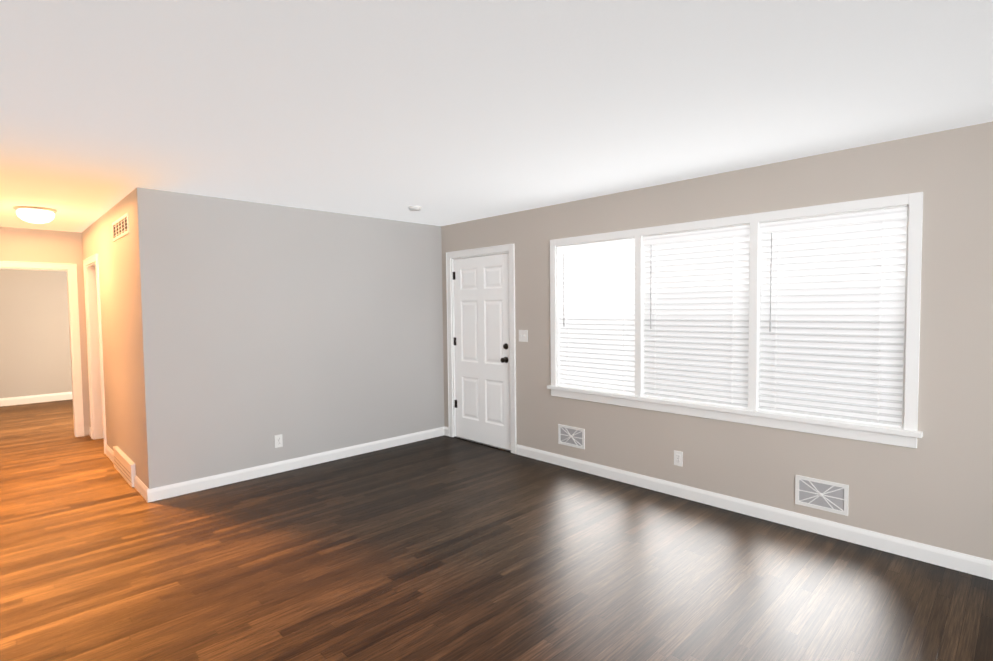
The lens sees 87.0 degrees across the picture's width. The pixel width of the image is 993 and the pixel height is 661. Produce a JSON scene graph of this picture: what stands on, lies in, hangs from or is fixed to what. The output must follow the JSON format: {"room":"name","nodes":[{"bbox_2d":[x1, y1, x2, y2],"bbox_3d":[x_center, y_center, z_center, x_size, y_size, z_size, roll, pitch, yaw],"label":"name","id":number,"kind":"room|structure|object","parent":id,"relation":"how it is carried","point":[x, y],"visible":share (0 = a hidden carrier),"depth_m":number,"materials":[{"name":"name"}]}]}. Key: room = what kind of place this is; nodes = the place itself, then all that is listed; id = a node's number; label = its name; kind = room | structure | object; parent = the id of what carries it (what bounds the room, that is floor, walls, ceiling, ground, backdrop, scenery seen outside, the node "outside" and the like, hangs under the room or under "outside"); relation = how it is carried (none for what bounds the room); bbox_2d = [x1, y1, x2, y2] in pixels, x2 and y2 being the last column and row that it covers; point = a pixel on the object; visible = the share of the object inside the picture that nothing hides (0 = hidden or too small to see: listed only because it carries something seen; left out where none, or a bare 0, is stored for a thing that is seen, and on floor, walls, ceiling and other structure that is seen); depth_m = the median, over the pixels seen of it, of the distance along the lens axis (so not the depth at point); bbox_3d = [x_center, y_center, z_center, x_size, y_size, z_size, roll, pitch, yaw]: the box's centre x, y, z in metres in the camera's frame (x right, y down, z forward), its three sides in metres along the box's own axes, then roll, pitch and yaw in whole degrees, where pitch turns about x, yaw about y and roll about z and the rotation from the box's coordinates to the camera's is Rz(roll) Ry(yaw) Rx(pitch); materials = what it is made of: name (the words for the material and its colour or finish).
{"room":"empty living room","nodes":[
{"label":"empty living room","id":0,"kind":"room"},
{"bbox_2d":[0,269,71,397],"bbox_3d":[-7.401,-0.037,8.941,5.720,2.440,0.120,-3,3,-44],"label":"wall","id":1,"kind":"structure","parent":0,"point":[35,357],"depth_m":8.63,"materials":[{"name":"paint"}]},
{"bbox_2d":[0,392,72,406],"bbox_3d":[-7.299,1.116,8.986,5.600,0.130,0.014,-3,3,-44],"label":"baseboard","id":2,"kind":"structure","parent":1,"relation":"attached to","point":[10,401],"depth_m":8.66,"materials":[{"name":"white wood"}]},
{"bbox_2d":[0,227,89,435],"bbox_3d":[-4.867,0.543,6.472,5.600,3.440,0.120,-3,3,-44],"label":"wall","id":3,"kind":"structure","parent":0,"point":[30,245],"depth_m":6.09,"materials":[{"name":"paint"}]},
{"bbox_2d":[0,261,83,436],"bbox_3d":[-5.345,0.257,5.979,0.920,2.065,0.142,-3,3,-44],"label":"door frame","id":4,"kind":"structure","parent":3,"relation":"attached to","point":[74,332],"depth_m":6.21,"materials":[{"name":"white wood"}]},
{"bbox_2d":[82,190,145,484],"bbox_3d":[-3.831,0.583,5.282,0.120,3.440,3.030,-3,3,-44],"label":"wall","id":5,"kind":"structure","parent":0,"point":[121,341],"depth_m":4.71,"materials":[{"name":"paint"}]},
{"bbox_2d":[83,254,106,453],"bbox_3d":[-4.407,0.238,5.835,0.142,2.095,0.950,-3,3,-44],"label":"door frame","id":6,"kind":"structure","parent":5,"relation":"attached to","point":[94,345],"depth_m":6.09,"materials":[{"name":"white wood"}]},
{"bbox_2d":[89,427,148,500],"bbox_3d":[-3.830,1.256,5.222,0.014,0.100,3.150,-3,3,-44],"label":"baseboard","id":7,"kind":"structure","parent":5,"relation":"attached to","point":[140,486],"depth_m":4.38,"materials":[{"name":"white wood"}]},
{"bbox_2d":[112,213,128,241],"bbox_3d":[-3.246,-0.884,4.513,0.008,0.165,0.700,-3,3,-44],"label":"air vent","id":8,"kind":"object","parent":5,"relation":"in","point":[120,227],"visible":1,"depth_m":4.48,"materials":[{"name":"white metal"}]},
{"bbox_2d":[113,446,135,486],"bbox_3d":[-3.380,1.224,4.745,0.036,0.197,0.848,-3,3,-44],"label":"air vent","id":9,"kind":"object","parent":5,"relation":"in","point":[124,464],"visible":1,"depth_m":4.65,"materials":[{"name":"white"}]},
{"bbox_2d":[134,187,443,488],"bbox_3d":[-1.722,0.066,5.128,2.954,2.440,0.120,-3,3,-44],"label":"wall","id":10,"kind":"structure","parent":0,"point":[304,332],"depth_m":4.76,"materials":[{"name":"paint"}]},
{"bbox_2d":[274,434,282,447],"bbox_3d":[-1.998,1.014,4.798,0.070,0.115,0.009,-3,3,-44],"label":"electrical outlet","id":11,"kind":"object","parent":10,"relation":"attached to","point":[278,441],"visible":1,"depth_m":4.79,"materials":[{"name":"white plastic"}]},
{"bbox_2d":[147,427,443,501],"bbox_3d":[-1.668,1.237,5.126,2.968,0.100,0.014,-3,3,-44],"label":"baseboard","id":12,"kind":"structure","parent":10,"relation":"attached to","point":[178,489],"depth_m":4.81,"materials":[{"name":"white wood"}]},
{"bbox_2d":[0,399,992,660],"bbox_3d":[-2.638,1.392,3.628,6.780,0.060,14.440,-3,3,-44],"label":"floor","id":13,"kind":"structure","parent":0,"point":[444,547],"depth_m":2.95,"materials":[{"name":"brown wood"}]},
{"bbox_2d":[0,0,992,232],"bbox_3d":[-2.666,-1.105,3.520,6.780,0.060,14.440,-3,3,-44],"label":"ceiling","id":14,"kind":"structure","parent":0,"point":[444,112],"depth_m":2.34,"materials":[{"name":"grey paint"}]},
{"bbox_2d":[13,206,56,223],"bbox_3d":[-4.222,-1.049,4.797,0.300,0.128,0.300,-3,3,-44],"label":"light","id":15,"kind":"object","parent":14,"relation":"attached to","point":[34,214],"visible":1,"depth_m":4.71,"materials":[{"name":"white glass"}]},
{"bbox_2d":[408,206,421,210],"bbox_3d":[-0.761,-1.137,4.890,0.124,0.036,0.124,-3,3,-44],"label":"smoke detector","id":16,"kind":"object","parent":14,"relation":"attached to","point":[415,208],"visible":1,"depth_m":4.85,"materials":[{"name":"white plastic"}]},
{"bbox_2d":[441,121,992,560],"bbox_3d":[-0.283,0.517,5.910,0.160,3.440,14.440,-3,3,-44],"label":"wall","id":17,"kind":"structure","parent":0,"point":[934,488],"depth_m":3.28,"materials":[{"name":"paint"}]},
{"bbox_2d":[446,244,516,453],"bbox_3d":[-0.131,0.178,5.720,0.182,2.130,1.070,-3,3,-44],"label":"door frame","id":18,"kind":"structure","parent":17,"relation":"attached to","point":[452,256],"depth_m":5.69,"materials":[{"name":"white wood"}]},
{"bbox_2d":[453,253,510,449],"bbox_3d":[-0.177,0.218,5.684,0.110,2.031,0.908,-3,3,-44],"label":"entry door","id":19,"kind":"structure","parent":17,"relation":"in","point":[482,342],"depth_m":5.67,"materials":[{"name":"white wood"}]},
{"bbox_2d":[519,330,527,341],"bbox_3d":[0.261,0.053,5.200,0.020,0.117,0.117,-3,3,-44],"label":"switch plate","id":20,"kind":"object","parent":17,"relation":"attached to","point":[523,335],"visible":1,"depth_m":5.20,"materials":[{"name":"white plastic"}]},
{"bbox_2d":[558,424,584,448],"bbox_3d":[0.686,0.976,4.822,0.013,0.185,0.299,-3,3,-44],"label":"air vent","id":21,"kind":"object","parent":17,"relation":"in","point":[571,436],"visible":1,"depth_m":4.82,"materials":[{"name":"white metal"}]},
{"bbox_2d":[674,450,682,466],"bbox_3d":[1.416,0.998,4.080,0.009,0.115,0.070,-3,3,-44],"label":"electrical outlet","id":22,"kind":"object","parent":17,"relation":"attached to","point":[678,458],"visible":1,"depth_m":4.08,"materials":[{"name":"white plastic"}]},
{"bbox_2d":[444,426,992,579],"bbox_3d":[2.008,1.267,3.488,0.014,0.100,7.500,-3,3,-44],"label":"baseboard","id":23,"kind":"structure","parent":17,"relation":"attached to","point":[963,562],"depth_m":3.52,"materials":[{"name":"white wood"}]},
{"bbox_2d":[547,385,922,447],"bbox_3d":[1.518,0.597,4.037,0.203,0.102,2.776,-3,3,-44],"label":"window sill","id":24,"kind":"structure","parent":17,"relation":"attached to","point":[889,435],"depth_m":3.63,"materials":[{"name":"white wood"}]},
{"bbox_2d":[550,192,922,430],"bbox_3d":[1.523,-0.136,4.018,0.177,1.368,2.726,-3,3,-44],"label":"window unit","id":25,"kind":"structure","parent":17,"relation":"in","point":[765,364],"depth_m":3.62,"materials":[{"name":"white wood"}]},
{"bbox_2d":[557,238,634,394],"bbox_3d":[0.874,-0.120,4.614,0.068,1.288,0.816,-3,3,-44],"label":"window blind","id":26,"kind":"object","parent":25,"relation":"attached to","point":[597,296],"visible":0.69,"depth_m":4.59,"materials":[{"name":"grey plastic"}]},
{"bbox_2d":[643,225,749,408],"bbox_3d":[1.496,-0.100,3.981,0.068,1.288,0.831,-3,3,-44],"label":"window blind","id":27,"kind":"object","parent":25,"relation":"attached to","point":[698,287],"visible":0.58,"depth_m":3.95,"materials":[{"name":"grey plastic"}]},
{"bbox_2d":[758,207,906,427],"bbox_3d":[2.111,-0.079,3.353,0.068,1.288,0.799,-3,3,-44],"label":"window blind","id":28,"kind":"object","parent":25,"relation":"attached to","point":[833,285],"visible":0.94,"depth_m":3.32,"materials":[{"name":"grey plastic"}]},
{"bbox_2d":[795,475,848,515],"bbox_3d":[2.099,1.063,3.385,0.013,0.195,0.299,-3,3,-44],"label":"air vent","id":29,"kind":"object","parent":17,"relation":"in","point":[829,496],"visible":1,"depth_m":3.38,"materials":[{"name":"white metal"}]}
]}

